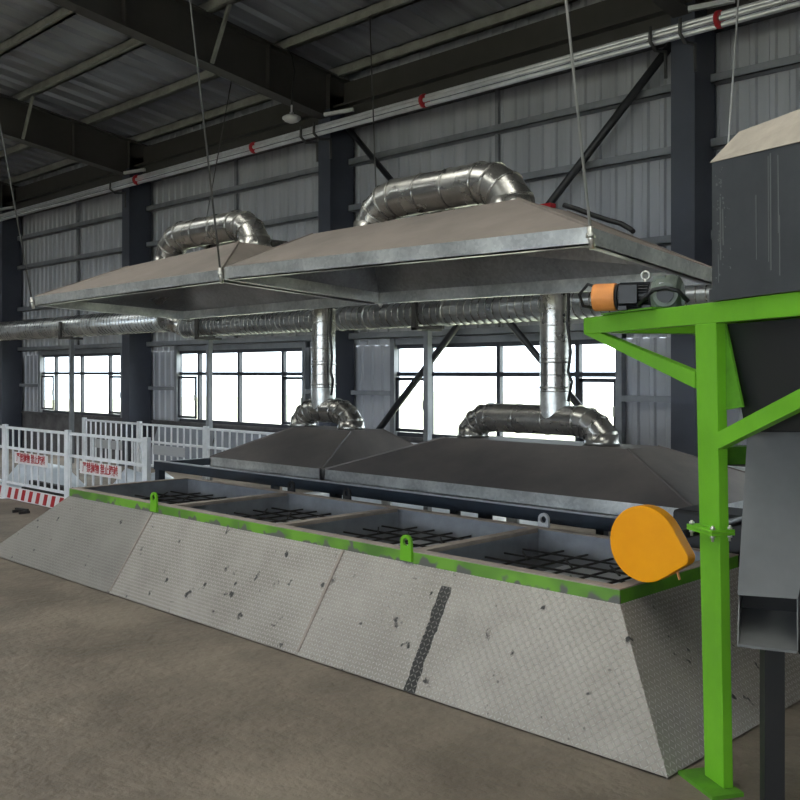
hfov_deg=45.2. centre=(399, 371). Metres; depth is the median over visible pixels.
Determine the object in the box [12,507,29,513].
iron offcut
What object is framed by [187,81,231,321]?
rod
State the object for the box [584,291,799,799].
frame
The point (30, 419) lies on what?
baseboard
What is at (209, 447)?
barrier
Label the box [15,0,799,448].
wall
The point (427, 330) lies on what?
support
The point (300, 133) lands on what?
clamp
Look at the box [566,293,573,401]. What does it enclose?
power cable
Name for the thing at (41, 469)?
plastic sheet
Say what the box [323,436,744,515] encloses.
extraction hood
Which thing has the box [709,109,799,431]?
hopper
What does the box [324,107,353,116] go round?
strut
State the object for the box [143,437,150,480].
fence post
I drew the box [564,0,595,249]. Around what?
rod
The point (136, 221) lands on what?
steel column
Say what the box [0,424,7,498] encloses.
fence post
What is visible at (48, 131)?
roof beam
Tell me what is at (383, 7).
beam
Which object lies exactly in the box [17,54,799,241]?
beam
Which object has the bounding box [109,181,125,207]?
clamp
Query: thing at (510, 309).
spiral duct
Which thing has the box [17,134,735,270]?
beam
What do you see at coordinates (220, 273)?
rod
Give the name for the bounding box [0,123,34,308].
rod
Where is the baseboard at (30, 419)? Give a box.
[21,411,744,466]
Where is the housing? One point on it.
(684, 515)
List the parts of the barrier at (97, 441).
sign plate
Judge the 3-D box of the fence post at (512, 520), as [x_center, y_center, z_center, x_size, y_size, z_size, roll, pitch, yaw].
[1.457,1.540,12.403,0.180,1.120,0.160,0,0,45]
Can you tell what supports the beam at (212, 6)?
attached to the ceiling
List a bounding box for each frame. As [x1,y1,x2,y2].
[154,457,617,535]
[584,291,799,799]
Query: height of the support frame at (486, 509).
0.860 m
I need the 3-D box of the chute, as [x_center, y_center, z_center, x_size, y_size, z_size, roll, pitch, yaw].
[1.823,1.186,4.609,0.511,1.828,0.471,0,0,6]
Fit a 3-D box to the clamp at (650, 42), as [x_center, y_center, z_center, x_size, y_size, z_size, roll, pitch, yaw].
[3.196,-3.955,11.893,0.044,0.552,0.425,0,0,45]
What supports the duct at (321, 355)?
attached to the duct bend at (343, 413)
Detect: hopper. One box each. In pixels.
[0,477,799,777]
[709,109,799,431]
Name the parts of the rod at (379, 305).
rod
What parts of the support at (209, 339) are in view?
post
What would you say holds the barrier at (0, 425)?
on the floor
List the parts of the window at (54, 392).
sash, sash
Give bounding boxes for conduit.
[0,0,799,220]
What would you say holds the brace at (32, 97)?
attached to the roof beam at (48, 131)
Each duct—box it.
[0,285,711,340]
[204,239,335,408]
[430,205,571,417]
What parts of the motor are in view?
motor, mounting plate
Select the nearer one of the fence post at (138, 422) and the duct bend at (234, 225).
the duct bend at (234, 225)
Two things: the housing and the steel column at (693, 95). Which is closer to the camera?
the housing
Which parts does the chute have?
leg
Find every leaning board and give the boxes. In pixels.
[151,427,213,467]
[213,431,266,454]
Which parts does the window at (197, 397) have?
sash, sash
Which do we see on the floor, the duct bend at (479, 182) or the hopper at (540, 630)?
the hopper at (540, 630)
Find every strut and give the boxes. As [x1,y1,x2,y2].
[0,206,13,210]
[123,168,145,174]
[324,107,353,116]
[688,0,734,11]
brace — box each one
[21,96,34,138]
[210,4,231,63]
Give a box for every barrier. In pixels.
[0,425,1,496]
[5,426,63,507]
[69,432,142,487]
[85,419,136,470]
[140,423,202,478]
[207,428,282,489]
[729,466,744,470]
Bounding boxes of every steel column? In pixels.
[0,186,23,448]
[119,145,150,466]
[313,80,353,491]
[671,0,715,456]
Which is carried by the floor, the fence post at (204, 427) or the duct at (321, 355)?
the fence post at (204, 427)
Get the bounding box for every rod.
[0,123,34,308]
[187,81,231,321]
[189,0,223,283]
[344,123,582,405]
[369,17,381,307]
[376,42,670,428]
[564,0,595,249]
[727,0,738,143]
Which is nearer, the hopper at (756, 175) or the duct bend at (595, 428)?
the hopper at (756, 175)
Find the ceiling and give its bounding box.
[0,0,530,180]
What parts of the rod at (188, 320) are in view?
rod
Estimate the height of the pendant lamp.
1.293 m
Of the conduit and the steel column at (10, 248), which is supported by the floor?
the steel column at (10, 248)
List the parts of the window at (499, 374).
sash, sash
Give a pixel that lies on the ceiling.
(143, 70)
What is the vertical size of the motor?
0.267 m
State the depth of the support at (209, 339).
18.14 m
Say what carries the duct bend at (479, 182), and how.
on the extraction hood at (518, 246)
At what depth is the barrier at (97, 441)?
19.83 m
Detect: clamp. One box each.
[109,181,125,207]
[299,126,317,161]
[312,122,331,158]
[648,26,667,78]
[678,18,696,71]
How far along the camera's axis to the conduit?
13.96 m
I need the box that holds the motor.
[578,270,689,314]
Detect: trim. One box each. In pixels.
[19,90,670,443]
[41,332,625,354]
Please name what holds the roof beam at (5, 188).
on the steel column at (10, 248)
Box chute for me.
[737,429,799,799]
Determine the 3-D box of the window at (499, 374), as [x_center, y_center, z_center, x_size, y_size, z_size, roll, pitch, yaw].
[1.478,0.310,14.701,4.400,1.540,0.140,0,0,45]
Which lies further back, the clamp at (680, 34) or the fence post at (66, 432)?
the fence post at (66, 432)
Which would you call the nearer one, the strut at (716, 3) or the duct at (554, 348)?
the duct at (554, 348)
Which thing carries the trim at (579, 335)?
attached to the wall
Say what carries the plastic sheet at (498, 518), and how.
on the floor
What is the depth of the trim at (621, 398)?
16.19 m
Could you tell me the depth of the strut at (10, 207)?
26.04 m
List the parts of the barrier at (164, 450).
sign plate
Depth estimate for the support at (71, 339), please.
22.10 m
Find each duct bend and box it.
[153,210,271,260]
[290,398,364,429]
[353,161,534,226]
[457,402,620,445]
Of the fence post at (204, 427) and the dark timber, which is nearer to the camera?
the dark timber
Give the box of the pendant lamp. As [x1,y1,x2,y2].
[282,48,300,123]
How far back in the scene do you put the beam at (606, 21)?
15.40 m
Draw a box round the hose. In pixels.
[562,203,635,233]
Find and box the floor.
[0,448,799,799]
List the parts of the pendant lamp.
cord, lamp shade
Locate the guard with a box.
[610,504,741,582]
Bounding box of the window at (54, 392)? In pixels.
[41,353,119,416]
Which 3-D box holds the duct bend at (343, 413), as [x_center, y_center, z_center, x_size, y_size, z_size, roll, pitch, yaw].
[-0.962,0.530,12.558,1.330,0.390,0.370,0,0,45]
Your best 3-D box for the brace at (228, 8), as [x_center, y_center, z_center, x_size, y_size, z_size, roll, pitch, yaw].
[-2.744,-5.186,14.708,0.523,0.826,0.050,0,0,45]
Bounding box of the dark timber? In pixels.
[21,480,72,496]
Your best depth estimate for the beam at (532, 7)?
16.01 m
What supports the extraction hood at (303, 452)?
on the support frame at (486, 509)
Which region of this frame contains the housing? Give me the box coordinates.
[673,505,799,653]
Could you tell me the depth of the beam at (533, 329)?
17.65 m
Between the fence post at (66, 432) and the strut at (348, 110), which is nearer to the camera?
the fence post at (66, 432)
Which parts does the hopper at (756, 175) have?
lid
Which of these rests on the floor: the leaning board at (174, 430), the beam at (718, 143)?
the leaning board at (174, 430)
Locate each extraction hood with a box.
[34,241,374,319]
[210,425,412,479]
[224,197,711,303]
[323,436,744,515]
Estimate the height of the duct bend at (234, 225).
0.515 m
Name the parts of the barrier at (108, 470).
sign plate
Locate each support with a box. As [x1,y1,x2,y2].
[58,322,82,462]
[194,319,221,479]
[411,302,443,510]
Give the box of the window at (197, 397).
[178,347,301,428]
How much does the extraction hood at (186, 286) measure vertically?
0.660 m
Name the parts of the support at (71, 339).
post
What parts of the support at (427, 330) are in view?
post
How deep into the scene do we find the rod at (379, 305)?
12.68 m
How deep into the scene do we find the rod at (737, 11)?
8.30 m
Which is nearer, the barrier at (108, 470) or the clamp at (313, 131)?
the barrier at (108, 470)
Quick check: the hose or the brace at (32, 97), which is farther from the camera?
the brace at (32, 97)
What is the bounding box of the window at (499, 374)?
[396,339,614,441]
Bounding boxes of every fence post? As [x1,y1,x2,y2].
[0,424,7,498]
[64,430,71,498]
[79,417,86,469]
[137,421,141,471]
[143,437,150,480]
[203,426,208,479]
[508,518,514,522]
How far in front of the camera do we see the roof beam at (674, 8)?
11.70 m
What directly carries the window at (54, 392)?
in the wall
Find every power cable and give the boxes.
[329,308,333,394]
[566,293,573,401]
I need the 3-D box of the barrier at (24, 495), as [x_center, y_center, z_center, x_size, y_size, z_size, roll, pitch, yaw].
[-5.783,1.492,15.190,2.146,1.185,0.052,0,0,45]
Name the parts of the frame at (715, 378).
foot plate, flange plate, post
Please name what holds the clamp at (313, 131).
attached to the steel column at (335, 176)
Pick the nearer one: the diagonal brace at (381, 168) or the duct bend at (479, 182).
the duct bend at (479, 182)
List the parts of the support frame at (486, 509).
leg, cross rail, leg, leg, leg, leg, leg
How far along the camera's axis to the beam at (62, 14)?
16.32 m
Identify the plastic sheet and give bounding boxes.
[0,463,83,487]
[113,468,173,483]
[306,492,537,525]
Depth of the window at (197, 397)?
19.45 m
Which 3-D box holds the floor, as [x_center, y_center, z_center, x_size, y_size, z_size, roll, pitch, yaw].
[-10.395,2.200,7.283,43.000,0.200,27.600,0,0,45]
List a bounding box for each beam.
[0,0,421,159]
[0,7,76,56]
[0,93,147,175]
[0,181,17,205]
[1,0,577,184]
[7,0,799,216]
[10,0,241,100]
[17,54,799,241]
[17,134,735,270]
[17,230,711,311]
[17,323,583,351]
[47,0,349,119]
[651,0,692,17]
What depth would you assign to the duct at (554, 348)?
9.85 m
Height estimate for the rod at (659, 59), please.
6.180 m
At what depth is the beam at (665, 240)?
12.65 m
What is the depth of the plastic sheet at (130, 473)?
16.31 m
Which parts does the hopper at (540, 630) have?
skirt plate, skirt plate, skirt plate, skirt plate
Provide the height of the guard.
0.456 m
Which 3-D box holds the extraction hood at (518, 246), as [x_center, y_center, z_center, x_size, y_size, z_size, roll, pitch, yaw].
[0.472,-0.990,7.964,3.914,0.700,1.955,0,0,45]
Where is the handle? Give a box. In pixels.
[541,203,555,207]
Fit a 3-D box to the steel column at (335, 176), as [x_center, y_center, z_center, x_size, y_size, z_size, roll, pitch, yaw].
[-1.135,-1.525,16.854,0.440,7.250,0.630,0,0,45]
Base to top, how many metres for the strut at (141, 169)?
0.100 m
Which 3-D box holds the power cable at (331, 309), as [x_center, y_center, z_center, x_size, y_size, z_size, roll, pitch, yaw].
[-0.883,-0.398,12.423,0.092,1.405,0.072,0,0,45]
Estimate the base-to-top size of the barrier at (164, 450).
1.060 m
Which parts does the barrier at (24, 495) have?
sign plate, kick plate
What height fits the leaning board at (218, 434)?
0.930 m

